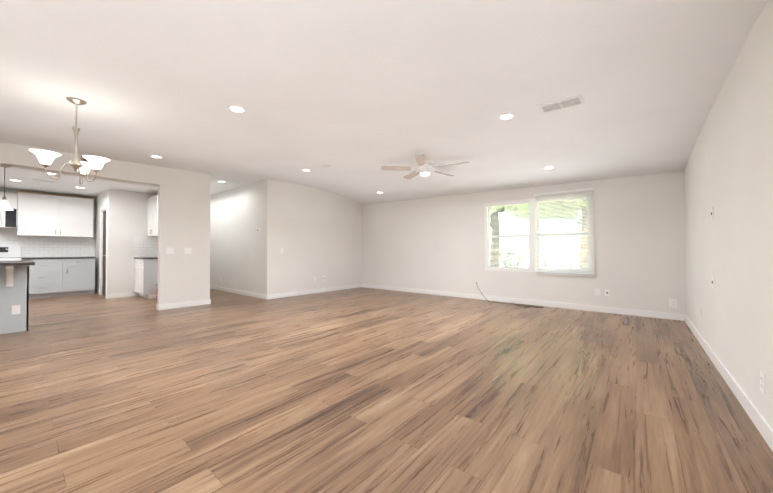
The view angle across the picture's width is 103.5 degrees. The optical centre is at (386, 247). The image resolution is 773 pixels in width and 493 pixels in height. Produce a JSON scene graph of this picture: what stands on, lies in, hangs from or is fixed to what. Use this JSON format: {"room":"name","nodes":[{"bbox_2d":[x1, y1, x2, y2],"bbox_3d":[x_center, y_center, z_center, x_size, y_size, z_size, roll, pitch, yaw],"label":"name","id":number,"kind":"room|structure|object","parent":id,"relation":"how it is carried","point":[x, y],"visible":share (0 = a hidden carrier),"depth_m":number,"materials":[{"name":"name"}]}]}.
{"room":"empty living room","nodes":[
{"label":"empty living room","id":0,"kind":"room"},
{"bbox_2d":[0,188,95,291],"bbox_3d":[-7.814,-0.286,7.657,0.120,2.850,5.320,-1,-1,39],"label":"wall","id":1,"kind":"structure","parent":0,"point":[8,231],"depth_m":6.88,"materials":[{"name":"paint"}]},
{"bbox_2d":[0,192,16,228],"bbox_3d":[-8.411,-0.813,6.490,0.438,0.760,0.700,-1,-1,39],"label":"upper cabinet","id":2,"kind":"object","parent":1,"relation":"attached to","point":[8,218],"visible":0.77,"depth_m":6.59,"materials":[{"name":"white wood"}]},
{"bbox_2d":[0,235,93,256],"bbox_3d":[-8.313,-0.025,6.951,0.003,0.486,2.400,-1,-1,39],"label":"backsplash","id":3,"kind":"structure","parent":1,"relation":"attached to","point":[38,246],"depth_m":7.30,"materials":[{"name":"tile"}]},
{"bbox_2d":[17,192,93,237],"bbox_3d":[-7.824,-0.740,7.257,0.372,0.950,1.218,-1,-1,39],"label":"upper cabinet","id":4,"kind":"object","parent":1,"relation":"attached to","point":[49,215],"visible":1,"depth_m":7.11,"materials":[{"name":"white wood"}]},
{"bbox_2d":[16,190,94,200],"bbox_3d":[-7.963,-1.259,7.389,0.002,0.086,1.300,-1,-1,39],"label":"crown molding","id":5,"kind":"structure","parent":1,"relation":"attached to","point":[17,191],"depth_m":7.34,"materials":[{"name":"wood"}]},
{"bbox_2d":[0,142,160,186],"bbox_3d":[-5.209,-1.443,4.249,0.250,0.610,3.350,-1,-1,39],"label":"header beam","id":6,"kind":"structure","parent":0,"point":[18,156],"depth_m":4.66,"materials":[{"name":"paint"}]},
{"bbox_2d":[0,164,12,209],"bbox_3d":[-5.250,-0.830,4.192,0.168,0.617,0.168,-1,-1,39],"label":"pendant light","id":7,"kind":"object","parent":6,"relation":"hanging from","point":[4,204],"visible":1,"depth_m":4.18,"materials":[{"name":"white glass"}]},
{"bbox_2d":[81,155,104,166],"bbox_3d":[-4.600,-1.357,4.783,0.008,0.125,0.280,-1,-1,39],"label":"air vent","id":8,"kind":"object","parent":6,"relation":"attached to","point":[84,159],"visible":0.17,"depth_m":4.71,"materials":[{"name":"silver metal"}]},
{"bbox_2d":[95,190,107,292],"bbox_3d":[-6.871,-0.288,7.425,1.630,2.850,0.120,-1,-1,39],"label":"wall","id":9,"kind":"structure","parent":0,"point":[101,199],"depth_m":7.63,"materials":[{"name":"paint"}]},
{"bbox_2d":[99,204,107,297],"bbox_3d":[-6.572,0.082,7.163,0.890,2.105,0.136,-1,-1,39],"label":"door frame","id":10,"kind":"structure","parent":9,"relation":"attached to","point":[103,208],"depth_m":7.35,"materials":[{"name":"white wood"}]},
{"bbox_2d":[102,211,105,294],"bbox_3d":[-6.595,0.113,7.135,0.690,2.018,0.099,-1,-1,39],"label":"door","id":11,"kind":"structure","parent":9,"relation":"in","point":[104,255],"depth_m":7.21,"materials":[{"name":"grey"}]},
{"bbox_2d":[107,189,156,295],"bbox_3d":[-5.903,-0.290,7.224,0.120,2.850,1.040,-1,-1,39],"label":"wall","id":12,"kind":"structure","parent":0,"point":[127,215],"depth_m":6.99,"materials":[{"name":"paint"}]},
{"bbox_2d":[106,292,134,298],"bbox_3d":[-6.039,1.082,6.946,0.024,0.100,0.490,-1,-1,39],"label":"baseboard","id":13,"kind":"structure","parent":12,"relation":"attached to","point":[117,295],"depth_m":6.91,"materials":[{"name":"white wood"}]},
{"bbox_2d":[134,236,157,256],"bbox_3d":[-5.713,-0.021,7.354,0.003,0.486,0.588,-1,-1,39],"label":"backsplash","id":14,"kind":"structure","parent":12,"relation":"attached to","point":[145,246],"depth_m":7.29,"materials":[{"name":"white tile"}]},
{"bbox_2d":[157,167,210,304],"bbox_3d":[-3.830,-0.306,5.808,0.120,2.850,0.830,-1,-1,39],"label":"wall","id":15,"kind":"structure","parent":0,"point":[183,209],"depth_m":5.73,"materials":[{"name":"paint"}]},
{"bbox_2d":[166,248,173,253],"bbox_3d":[-3.948,0.056,5.558,0.011,0.115,0.115,-1,-1,39],"label":"light switch","id":16,"kind":"object","parent":15,"relation":"attached to","point":[169,250],"visible":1,"depth_m":5.56,"materials":[{"name":"white plastic"}]},
{"bbox_2d":[184,248,190,253],"bbox_3d":[-3.764,0.059,5.782,0.011,0.115,0.115,-1,-1,39],"label":"light switch","id":17,"kind":"object","parent":15,"relation":"attached to","point":[187,250],"visible":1,"depth_m":5.77,"materials":[{"name":"white plastic"}]},
{"bbox_2d":[210,180,264,293],"bbox_3d":[-4.386,-0.280,8.202,4.480,2.850,0.120,-1,-1,39],"label":"wall","id":18,"kind":"structure","parent":0,"point":[237,218],"depth_m":7.50,"materials":[{"name":"paint"}]},
{"bbox_2d":[210,285,269,298],"bbox_3d":[-4.376,1.094,8.093,4.614,0.100,0.017,-1,-1,39],"label":"baseboard","id":19,"kind":"structure","parent":18,"relation":"attached to","point":[257,295],"depth_m":7.39,"materials":[{"name":"white wood"}]},
{"bbox_2d":[264,179,361,294],"bbox_3d":[-1.710,-0.284,7.832,0.120,2.850,2.950,-1,-1,39],"label":"wall","id":20,"kind":"structure","parent":0,"point":[312,232],"depth_m":7.50,"materials":[{"name":"paint"}]},
{"bbox_2d":[266,284,361,299],"bbox_3d":[-1.660,1.091,7.775,0.017,0.100,2.910,-1,-1,39],"label":"baseboard","id":21,"kind":"structure","parent":20,"relation":"attached to","point":[272,296],"depth_m":7.49,"materials":[{"name":"white wood"}]},
{"bbox_2d":[0,0,767,204],"bbox_3d":[-2.472,-1.337,5.102,11.790,0.402,8.550,-1,-1,39],"label":"ceiling","id":22,"kind":"structure","parent":0,"point":[356,94],"depth_m":2.60,"materials":[{"name":"paint"}]},
{"bbox_2d":[32,179,54,182],"bbox_3d":[-6.804,-1.314,6.046,0.160,0.009,0.300,-1,-1,39],"label":"ceiling vent","id":23,"kind":"object","parent":22,"relation":"in","point":[43,181],"visible":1,"depth_m":6.04,"materials":[{"name":"silver metal"}]},
{"bbox_2d":[29,97,109,184],"bbox_3d":[-2.966,-1.009,2.864,0.529,0.779,0.512,-1,-1,39],"label":"chandelier","id":24,"kind":"object","parent":22,"relation":"hanging from","point":[46,158],"visible":1,"depth_m":2.85,"materials":[{"name":"white glass"}]},
{"bbox_2d":[227,105,246,112],"bbox_3d":[-1.491,-1.382,3.045,0.176,0.012,0.176,-1,-1,39],"label":"recessed light","id":25,"kind":"object","parent":22,"relation":"in","point":[236,108],"visible":1,"depth_m":3.04,"materials":[{"name":"white plastic"}]},
{"bbox_2d":[319,164,331,167],"bbox_3d":[-1.089,-1.451,5.422,0.220,0.017,0.130,-1,-1,39],"label":"smoke detector","id":26,"kind":"object","parent":22,"relation":"in","point":[325,165],"visible":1,"depth_m":5.42,"materials":[{"name":"white plastic"}]},
{"bbox_2d":[381,155,468,178],"bbox_3d":[0.680,-1.299,5.047,1.390,0.252,1.396,-1,-1,39],"label":"ceiling fan","id":27,"kind":"object","parent":22,"relation":"hanging from","point":[425,167],"visible":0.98,"depth_m":4.98,"materials":[{"name":"white"}]},
{"bbox_2d":[498,113,514,119],"bbox_3d":[1.264,-1.380,3.212,0.176,0.011,0.176,-1,-1,39],"label":"recessed light","id":28,"kind":"object","parent":22,"relation":"in","point":[505,116],"visible":1,"depth_m":3.21,"materials":[{"name":"white plastic"}]},
{"bbox_2d":[543,165,554,168],"bbox_3d":[2.631,-1.298,4.935,0.176,0.022,0.176,-1,-1,39],"label":"recessed light","id":29,"kind":"object","parent":22,"relation":"in","point":[549,167],"visible":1,"depth_m":4.93,"materials":[{"name":"white plastic"}]},
{"bbox_2d":[538,95,584,113],"bbox_3d":[1.669,-1.367,2.917,0.360,0.020,0.200,-1,-1,39],"label":"ceiling vent","id":30,"kind":"object","parent":22,"relation":"in","point":[562,104],"visible":0.96,"depth_m":2.91,"materials":[{"name":"silver metal"}]},
{"bbox_2d":[0,287,772,492],"bbox_3d":[-2.472,1.161,5.075,11.990,0.100,8.750,-1,-1,39],"label":"floor","id":31,"kind":"structure","parent":0,"point":[362,390],"depth_m":2.14,"materials":[{"name":"brown wood"}]},
{"bbox_2d":[0,245,20,260],"bbox_3d":[-8.295,0.531,6.420,0.674,1.190,0.763,-1,-1,39],"label":"stove","id":32,"kind":"object","parent":31,"relation":"on","point":[10,252],"visible":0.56,"depth_m":6.74,"materials":[{"name":"white metal"}]},
{"bbox_2d":[0,264,31,333],"bbox_3d":[-5.199,0.662,3.978,0.639,0.870,0.681,-1,-1,39],"label":"kitchen island","id":33,"kind":"object","parent":31,"relation":"on","point":[14,294],"depth_m":3.94,"materials":[{"name":"grey wood"}]},
{"bbox_2d":[21,257,95,298],"bbox_3d":[-7.693,0.677,7.183,0.648,0.910,1.166,-1,-1,39],"label":"base cabinet","id":34,"kind":"object","parent":31,"relation":"on","point":[58,276],"visible":0.94,"depth_m":7.00,"materials":[{"name":"grey painted wood"}]},
{"bbox_2d":[134,257,157,298],"bbox_3d":[-5.396,0.676,7.071,0.836,0.910,0.608,-1,-1,39],"label":"base cabinet","id":35,"kind":"object","parent":31,"relation":"on","point":[146,276],"visible":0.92,"depth_m":6.74,"materials":[{"name":"white wood"}]},
{"bbox_2d":[158,299,209,309],"bbox_3d":[-3.788,1.069,5.743,0.017,0.100,0.834,-1,-1,39],"label":"baseboard","id":36,"kind":"structure","parent":31,"relation":"on","point":[198,302],"depth_m":5.71,"materials":[{"name":"white wood"}]},
{"bbox_2d":[476,282,543,307],"bbox_3d":[2.403,0.937,6.119,1.404,0.368,0.182,-1,-1,45],"label":"cord","id":37,"kind":"object","parent":31,"relation":"on","point":[516,304],"visible":1,"depth_m":5.89,"materials":[{"name":"brown plastic"}]},
{"bbox_2d":[362,171,685,318],"bbox_3d":[1.886,-0.294,6.859,6.910,2.850,0.120,-1,-1,39],"label":"wall","id":38,"kind":"structure","parent":0,"point":[435,243],"depth_m":5.77,"materials":[{"name":"paint"}]},
{"bbox_2d":[362,284,681,320],"bbox_3d":[1.881,1.080,6.759,6.770,0.100,0.017,-1,-1,39],"label":"baseboard","id":39,"kind":"structure","parent":38,"relation":"attached to","point":[663,315],"depth_m":5.76,"materials":[{"name":"white wood"}]},
{"bbox_2d":[485,193,592,274],"bbox_3d":[2.909,-0.243,6.017,1.940,1.450,0.118,-1,-1,39],"label":"window","id":40,"kind":"structure","parent":38,"relation":"in","point":[532,229],"depth_m":5.99,"materials":[{"name":"white"}]},
{"bbox_2d":[487,201,529,269],"bbox_3d":[2.496,-0.241,6.290,0.855,1.350,0.059,-1,-1,39],"label":"window blind","id":41,"kind":"object","parent":40,"relation":"attached to","point":[507,244],"visible":0.9,"depth_m":6.28,"materials":[{"name":"white plastic"}]},
{"bbox_2d":[534,188,594,276],"bbox_3d":[3.247,-0.268,5.609,0.970,1.550,0.059,-1,-1,39],"label":"window blind","id":42,"kind":"object","parent":40,"relation":"attached to","point":[576,191],"visible":0.9,"depth_m":5.59,"materials":[{"name":"white plastic"}]},
{"bbox_2d":[595,289,599,295],"bbox_3d":[3.663,0.774,5.300,0.072,0.115,0.009,-1,-1,39],"label":"electrical outlet","id":43,"kind":"object","parent":38,"relation":"attached to","point":[597,292],"visible":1,"depth_m":5.29,"materials":[{"name":"white plastic"}]},
{"bbox_2d":[605,289,609,295],"bbox_3d":[3.771,0.773,5.211,0.072,0.115,0.010,-1,-1,39],"label":"electrical outlet","id":44,"kind":"object","parent":38,"relation":"attached to","point":[607,292],"visible":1,"depth_m":5.21,"materials":[{"name":"white plastic"}]},
{"bbox_2d":[669,299,676,307],"bbox_3d":[4.404,0.857,4.689,0.090,0.130,0.009,-1,-1,39],"label":"electrical outlet","id":45,"kind":"object","parent":38,"relation":"attached to","point":[672,303],"visible":1,"depth_m":4.68,"materials":[{"name":"white plastic"}]},
{"bbox_2d":[684,0,772,428],"bbox_3d":[1.971,-0.354,1.433,0.120,2.850,8.390,-1,-1,39],"label":"wall","id":46,"kind":"structure","parent":0,"point":[728,174],"depth_m":2.15,"materials":[{"name":"paint"}]},
{"bbox_2d":[682,314,772,451],"bbox_3d":[1.918,1.022,1.462,0.017,0.100,8.150,-1,-1,39],"label":"baseboard","id":47,"kind":"structure","parent":46,"relation":"attached to","point":[763,427],"depth_m":2.14,"materials":[{"name":"white wood"}]},
{"bbox_2d":[760,371,765,394],"bbox_3d":[2.159,0.775,1.751,0.009,0.115,0.072,-1,-1,39],"label":"electrical outlet","id":48,"kind":"object","parent":46,"relation":"attached to","point":[762,382],"visible":1,"depth_m":1.74,"materials":[{"name":"white plastic"}]},
{"bbox_3d":[-5.245,-0.288,7.433,4.130,2.850,0.120,-1,-1,39],"label":"wall","id":49,"kind":"structure","parent":0,"visible":0},
{"bbox_2d":[147,195,157,236],"bbox_3d":[-5.337,-0.726,7.190,0.796,0.920,0.372,-1,-1,39],"label":"upper cabinet","id":50,"kind":"object","parent":49,"relation":"attached to","point":[152,223],"visible":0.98,"depth_m":7.05,"materials":[{"name":"white wood"}]},
{"label":"outside","id":51,"kind":"structure","parent":0,"visible":0},
{"bbox_2d":[499,258,574,267],"bbox_3d":[24.197,1.904,29.503,80.000,0.150,63.220,-1,-1,39],"label":"ground","id":52,"kind":"structure","parent":51,"point":[524,263],"depth_m":31.67,"materials":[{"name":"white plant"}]},
{"bbox_2d":[490,203,528,266],"bbox_3d":[4.092,-2.298,12.923,5.208,7.909,5.151,-1,-1,39],"label":"tree","id":53,"kind":"object","parent":52,"relation":"on","point":[497,233],"depth_m":12.65,"materials":[{"name":"green plant"}]},
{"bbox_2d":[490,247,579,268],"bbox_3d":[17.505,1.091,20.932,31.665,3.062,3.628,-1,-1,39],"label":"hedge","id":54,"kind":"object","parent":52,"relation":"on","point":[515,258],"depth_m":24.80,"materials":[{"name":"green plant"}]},
{"bbox_2d":[511,199,587,268],"bbox_3d":[7.783,-3.144,12.426,7.097,9.588,6.537,-1,-1,39],"label":"tree","id":55,"kind":"object","parent":52,"relation":"on","point":[565,218],"depth_m":12.86,"materials":[{"name":"green plant"}]}
]}

